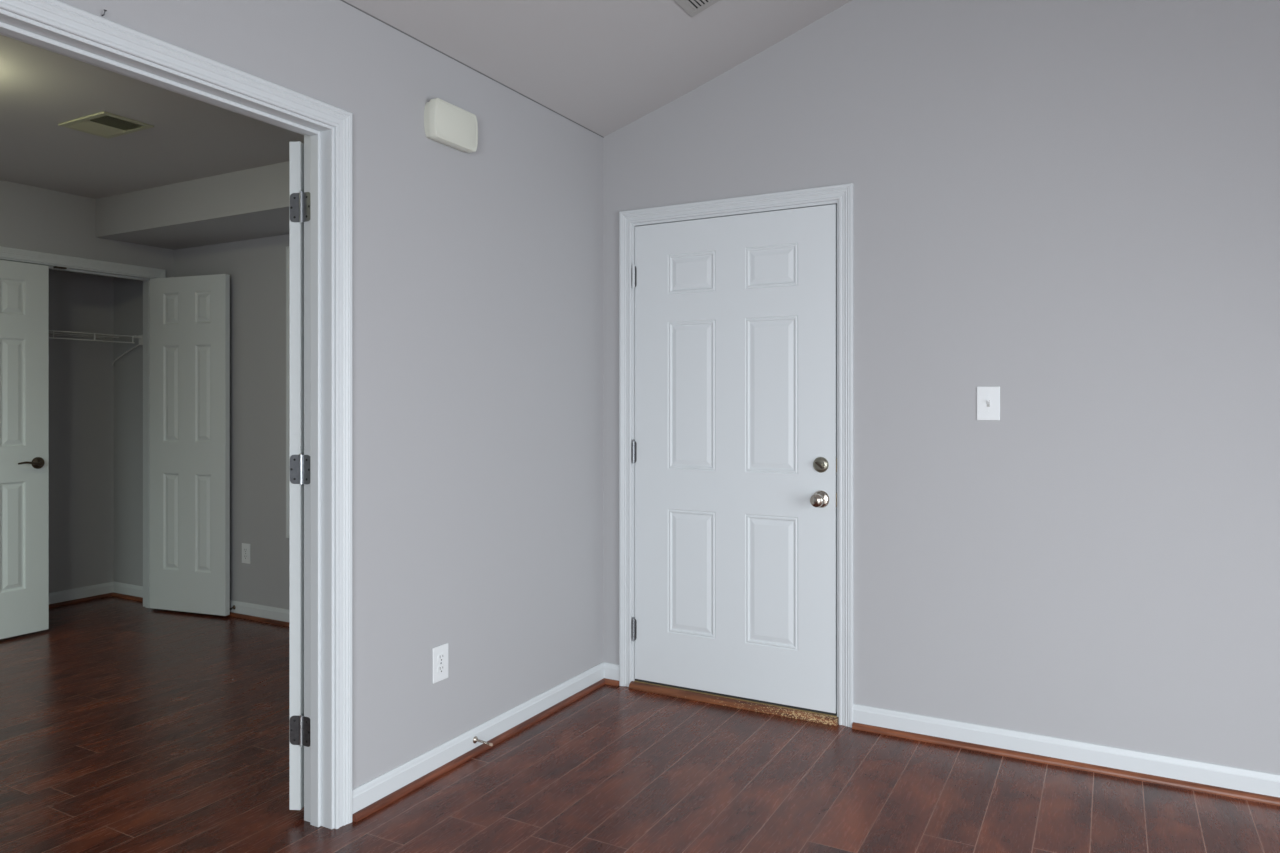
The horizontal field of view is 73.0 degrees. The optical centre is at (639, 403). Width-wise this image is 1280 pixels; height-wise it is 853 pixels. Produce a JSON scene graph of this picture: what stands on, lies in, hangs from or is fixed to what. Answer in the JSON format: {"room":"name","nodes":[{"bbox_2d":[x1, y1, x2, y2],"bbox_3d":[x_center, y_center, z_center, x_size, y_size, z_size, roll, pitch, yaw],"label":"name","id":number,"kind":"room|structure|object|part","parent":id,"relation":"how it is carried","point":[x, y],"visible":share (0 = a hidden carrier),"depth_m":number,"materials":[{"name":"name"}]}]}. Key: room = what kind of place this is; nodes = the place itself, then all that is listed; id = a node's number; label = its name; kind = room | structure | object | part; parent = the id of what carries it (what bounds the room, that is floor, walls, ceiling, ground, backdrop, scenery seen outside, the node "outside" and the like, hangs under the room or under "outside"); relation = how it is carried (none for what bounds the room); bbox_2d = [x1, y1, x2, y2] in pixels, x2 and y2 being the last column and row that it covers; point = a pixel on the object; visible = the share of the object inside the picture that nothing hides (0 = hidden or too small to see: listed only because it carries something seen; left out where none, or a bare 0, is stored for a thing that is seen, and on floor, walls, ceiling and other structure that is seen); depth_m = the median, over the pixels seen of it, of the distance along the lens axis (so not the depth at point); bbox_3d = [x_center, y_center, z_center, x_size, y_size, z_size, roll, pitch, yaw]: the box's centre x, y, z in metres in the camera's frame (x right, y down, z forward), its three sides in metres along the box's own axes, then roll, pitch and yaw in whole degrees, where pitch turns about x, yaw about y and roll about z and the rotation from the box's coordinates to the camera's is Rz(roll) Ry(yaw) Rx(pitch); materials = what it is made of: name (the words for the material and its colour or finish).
{"room":"empty living room","nodes":[
{"label":"empty living room","id":0,"kind":"room"},
{"bbox_2d":[49,269,113,592],"bbox_3d":[-4.076,-0.012,4.764,0.120,2.556,2.300,0,0,29],"label":"wall","id":1,"kind":"structure","parent":0,"point":[81,372],"depth_m":5.54,"materials":[{"name":"paint"}]},
{"bbox_2d":[49,582,112,603],"bbox_3d":[-3.999,1.222,4.768,0.012,0.088,2.180,0,0,29],"label":"baseboard","id":2,"kind":"structure","parent":1,"relation":"attached to","point":[93,590],"depth_m":5.53,"materials":[{"name":"white paint"}]},
{"bbox_2d":[49,592,112,607],"bbox_3d":[-3.989,1.256,4.756,0.017,0.020,2.168,0,0,29],"label":"trim","id":3,"kind":"structure","parent":1,"relation":"attached to","point":[106,594],"depth_m":5.52,"materials":[{"name":"brown wood"}]},
{"bbox_2d":[49,330,142,364],"bbox_3d":[-3.842,-0.346,4.687,0.355,0.188,2.170,0,0,29],"label":"wire shelf","id":4,"kind":"object","parent":1,"relation":"attached to","point":[53,332],"visible":0.66,"depth_m":5.42,"materials":[{"name":"white metal"}]},
{"bbox_3d":[-3.724,-0.386,4.586,0.006,0.006,2.105,0,0,29],"label":"rail","id":5,"kind":"part","parent":4,"relation":"part of","materials":[{"name":"white metal"}]},
{"bbox_3d":[-3.724,-0.427,4.586,0.006,0.006,2.105,0,0,29],"label":"rail","id":6,"kind":"part","parent":4,"relation":"part of","materials":[{"name":"white metal"}]},
{"bbox_3d":[-3.344,-0.319,5.627,0.322,0.134,0.013,0,0,30],"label":"support arm","id":7,"kind":"part","parent":4,"relation":"part of","materials":[{"name":"white metal"}]},
{"bbox_2d":[0,180,173,277],"bbox_3d":[-3.881,-0.012,3.849,0.120,2.556,3.720,0,0,29],"label":"wall","id":8,"kind":"structure","parent":0,"point":[32,218],"depth_m":4.87,"materials":[{"name":"paint"}]},
{"bbox_2d":[0,260,48,638],"bbox_3d":[-3.413,0.244,4.540,0.091,2.016,0.588,0,0,29],"label":"door","id":9,"kind":"structure","parent":8,"relation":"in","point":[24,287],"depth_m":4.70,"materials":[{"name":"white paint"}]},
{"bbox_3d":[-3.294,0.325,4.679,0.018,0.026,0.119,0,0,27],"label":"lever","id":10,"kind":"part","parent":9,"relation":"part of","materials":[{"name":"brown metal"}]},
{"bbox_3d":[-3.288,0.326,4.743,0.047,0.065,0.065,0,0,29],"label":"lever handle","id":11,"kind":"part","parent":9,"relation":"part of","materials":[{"name":"brown metal"}]},
{"bbox_2d":[0,246,165,607],"bbox_3d":[-3.331,0.216,4.839,0.138,2.100,1.331,0,0,29],"label":"door frame","id":12,"kind":"structure","parent":8,"relation":"attached to","point":[146,280],"depth_m":5.35,"materials":[{"name":"white paint"}]},
{"bbox_2d":[150,274,229,615],"bbox_3d":[-2.718,0.244,5.221,0.601,2.016,0.049,0,0,20],"label":"door","id":13,"kind":"structure","parent":8,"relation":"in","point":[190,315],"depth_m":5.19,"materials":[{"name":"white paint"}]},
{"bbox_2d":[0,34,303,198],"bbox_3d":[-2.495,-1.240,3.094,3.035,0.100,3.720,0,0,29],"label":"ceiling","id":14,"kind":"structure","parent":0,"point":[41,89],"depth_m":3.81,"materials":[{"name":"grey paint"}]},
{"bbox_2d":[58,111,153,138],"bbox_3d":[-2.277,-1.185,3.692,0.335,0.009,0.210,0,0,29],"label":"ceiling vent","id":15,"kind":"object","parent":14,"relation":"in","point":[104,124],"visible":1,"depth_m":3.68,"materials":[{"name":"white metal"}]},
{"bbox_2d":[58,0,602,788],"bbox_3d":[-1.465,0.016,1.689,0.120,2.500,5.200,0,0,29],"label":"wall","id":16,"kind":"structure","parent":0,"point":[477,277],"depth_m":3.03,"materials":[{"name":"paint"}]},
{"bbox_2d":[0,0,351,828],"bbox_3d":[-1.328,0.193,1.921,0.137,2.146,1.669,0,0,29],"label":"door frame","id":17,"kind":"structure","parent":16,"relation":"attached to","point":[318,137],"depth_m":2.58,"materials":[{"name":"white paint"}]},
{"bbox_2d":[289,141,309,809],"bbox_3d":[-1.000,0.220,3.000,0.077,2.036,0.773,0,0,5],"label":"door","id":18,"kind":"structure","parent":16,"relation":"in","point":[299,200],"depth_m":2.63,"materials":[{"name":"white paint"}]},
{"bbox_2d":[432,643,447,683],"bbox_3d":[-0.687,0.895,2.982,0.007,0.122,0.079,0,0,29],"label":"electrical outlet","id":19,"kind":"object","parent":16,"relation":"attached to","point":[439,653],"visible":1,"depth_m":2.97,"materials":[{"name":"white plastic"}]},
{"bbox_2d":[438,653,444,661],"bbox_3d":[-0.685,0.875,2.981,0.002,0.029,0.034,0,0,29],"label":"receptacle","id":20,"kind":"object","parent":19,"relation":"attached to","point":[441,656],"depth_m":2.98,"materials":[{"name":"grey plastic"}]},
{"bbox_2d":[438,664,444,673],"bbox_3d":[-0.685,0.914,2.981,0.002,0.029,0.034,0,0,29],"label":"receptacle","id":21,"kind":"object","parent":19,"relation":"attached to","point":[441,667],"depth_m":2.98,"materials":[{"name":"grey plastic"}]},
{"bbox_2d":[424,98,477,152],"bbox_3d":[-0.652,-0.960,3.000,0.052,0.133,0.226,0,0,29],"label":"door chime","id":22,"kind":"object","parent":16,"relation":"attached to","point":[445,123],"visible":1,"depth_m":2.96,"materials":[{"name":"white plastic"}]},
{"bbox_2d":[352,662,603,813],"bbox_3d":[-0.520,1.222,3.283,0.012,0.088,1.497,0,0,29],"label":"baseboard","id":23,"kind":"structure","parent":16,"relation":"attached to","point":[385,784],"depth_m":3.08,"materials":[{"name":"white paint"}]},
{"bbox_2d":[473,736,492,745],"bbox_3d":[-0.562,1.216,3.111,0.080,0.025,0.025,0,0,29],"label":"spring door stop","id":24,"kind":"object","parent":23,"relation":"attached to","point":[475,739],"visible":1,"depth_m":3.12,"materials":[{"name":"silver metal"}]},
{"bbox_2d":[352,678,604,821],"bbox_3d":[-0.510,1.256,3.272,0.017,0.020,1.483,0,0,29],"label":"trim","id":25,"kind":"structure","parent":16,"relation":"attached to","point":[432,775],"depth_m":3.06,"materials":[{"name":"brown wood"}]},
{"bbox_2d":[341,0,851,137],"bbox_3d":[0.300,-1.634,0.727,3.900,0.846,5.200,0,0,29],"label":"ceiling","id":26,"kind":"structure","parent":0,"point":[602,66],"depth_m":3.24,"materials":[{"name":"grey paint"}]},
{"bbox_2d":[674,0,719,16],"bbox_3d":[0.188,-1.454,2.981,0.190,0.068,0.360,0,0,29],"label":"ceiling vent","id":27,"kind":"object","parent":26,"relation":"in","point":[692,7],"visible":1,"depth_m":3.12,"materials":[{"name":"white metal"}]},
{"bbox_2d":[0,596,1279,852],"bbox_3d":[-1.335,1.276,1.698,7.700,0.020,5.340,0,0,29],"label":"floor","id":28,"kind":"structure","parent":0,"point":[127,726],"depth_m":2.92,"materials":[{"name":"laminate"}]},
{"bbox_2d":[629,679,837,725],"bbox_3d":[0.397,1.249,3.687,0.935,0.035,0.150,0,0,29],"label":"threshold","id":29,"kind":"object","parent":28,"relation":"on","point":[800,713],"visible":0.58,"depth_m":3.61,"materials":[{"name":"brown wood"}]},
{"bbox_2d":[114,0,1279,774],"bbox_3d":[-0.084,-0.345,3.955,7.905,3.223,0.140,0,0,29],"label":"wall","id":30,"kind":"structure","parent":0,"point":[1071,208],"depth_m":3.10,"materials":[{"name":"paint"}]},
{"bbox_2d":[112,592,142,601],"bbox_3d":[-3.272,1.256,5.590,0.478,0.020,0.017,0,0,29],"label":"trim","id":31,"kind":"structure","parent":30,"relation":"attached to","point":[119,595],"depth_m":5.61,"materials":[{"name":"brown wood"}]},
{"bbox_2d":[113,582,142,597],"bbox_3d":[-3.271,1.222,5.605,0.490,0.088,0.012,0,0,29],"label":"baseboard","id":32,"kind":"structure","parent":30,"relation":"attached to","point":[122,588],"depth_m":5.63,"materials":[{"name":"white paint"}]},
{"bbox_2d":[96,161,288,249],"bbox_3d":[-1.719,-1.079,4.518,3.035,0.222,0.476,0,0,29],"label":"soffit","id":33,"kind":"structure","parent":30,"relation":"attached to","point":[253,203],"depth_m":4.69,"materials":[{"name":"paint"}]},
{"bbox_2d":[242,543,249,563],"bbox_3d":[-2.330,0.887,5.118,0.074,0.118,0.007,0,0,29],"label":"electrical outlet","id":34,"kind":"object","parent":30,"relation":"attached to","point":[245,547],"visible":1,"depth_m":5.11,"materials":[{"name":"white plastic"}]},
{"bbox_2d":[227,612,288,626],"bbox_3d":[-1.615,1.256,4.709,3.035,0.020,0.017,0,0,29],"label":"trim","id":35,"kind":"structure","parent":30,"relation":"attached to","point":[232,614],"depth_m":5.03,"materials":[{"name":"brown wood"}]},
{"bbox_2d":[230,600,288,621],"bbox_3d":[-1.608,1.222,4.722,3.035,0.088,0.012,0,0,29],"label":"baseboard","id":36,"kind":"structure","parent":30,"relation":"attached to","point":[274,613],"depth_m":5.05,"materials":[{"name":"white paint"}]},
{"bbox_2d":[286,246,288,537],"bbox_3d":[-1.572,-0.064,4.699,1.012,1.662,0.018,0,0,29],"label":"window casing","id":37,"kind":"structure","parent":30,"relation":"in","point":[287,247],"depth_m":4.93,"materials":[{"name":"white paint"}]},
{"bbox_2d":[604,662,618,680],"bbox_3d":[-0.130,1.222,3.916,0.093,0.088,0.012,0,0,29],"label":"baseboard","id":38,"kind":"structure","parent":30,"relation":"attached to","point":[611,671],"depth_m":3.91,"materials":[{"name":"white paint"}]},
{"bbox_2d":[604,678,618,685],"bbox_3d":[-0.131,1.256,3.900,0.081,0.020,0.017,0,0,29],"label":"trim","id":39,"kind":"structure","parent":30,"relation":"attached to","point":[607,681],"depth_m":3.89,"materials":[{"name":"brown wood"}]},
{"bbox_2d":[632,204,836,712],"bbox_3d":[0.364,0.219,3.637,0.924,2.019,0.118,0,0,29],"label":"door","id":40,"kind":"structure","parent":30,"relation":"in","point":[734,446],"depth_m":3.63,"materials":[{"name":"white paint"}]},
{"bbox_3d":[0.706,0.382,3.426,0.069,0.069,0.073,0,0,29],"label":"knob","id":41,"kind":"part","parent":40,"relation":"part of","materials":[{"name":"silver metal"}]},
{"bbox_2d":[619,183,853,727],"bbox_3d":[0.401,0.202,3.692,1.053,2.128,0.138,0,0,29],"label":"door frame","id":42,"kind":"structure","parent":30,"relation":"attached to","point":[844,193],"depth_m":3.51,"materials":[{"name":"white paint"}]},
{"bbox_2d":[977,386,999,420],"bbox_3d":[1.267,0.000,3.151,0.079,0.124,0.018,0,0,29],"label":"light switch","id":43,"kind":"object","parent":30,"relation":"attached to","point":[988,397],"visible":1,"depth_m":3.15,"materials":[{"name":"white plastic"}]},
{"bbox_2d":[852,722,1279,805],"bbox_3d":[2.038,1.256,2.717,2.754,0.020,0.017,0,0,29],"label":"trim","id":44,"kind":"structure","parent":30,"relation":"attached to","point":[1255,797],"depth_m":3.00,"materials":[{"name":"brown wood"}]},
{"bbox_2d":[853,704,1279,797],"bbox_3d":[2.045,1.222,2.731,2.755,0.088,0.012,0,0,29],"label":"baseboard","id":45,"kind":"structure","parent":30,"relation":"attached to","point":[1246,780],"depth_m":3.01,"materials":[{"name":"white paint"}]}
]}

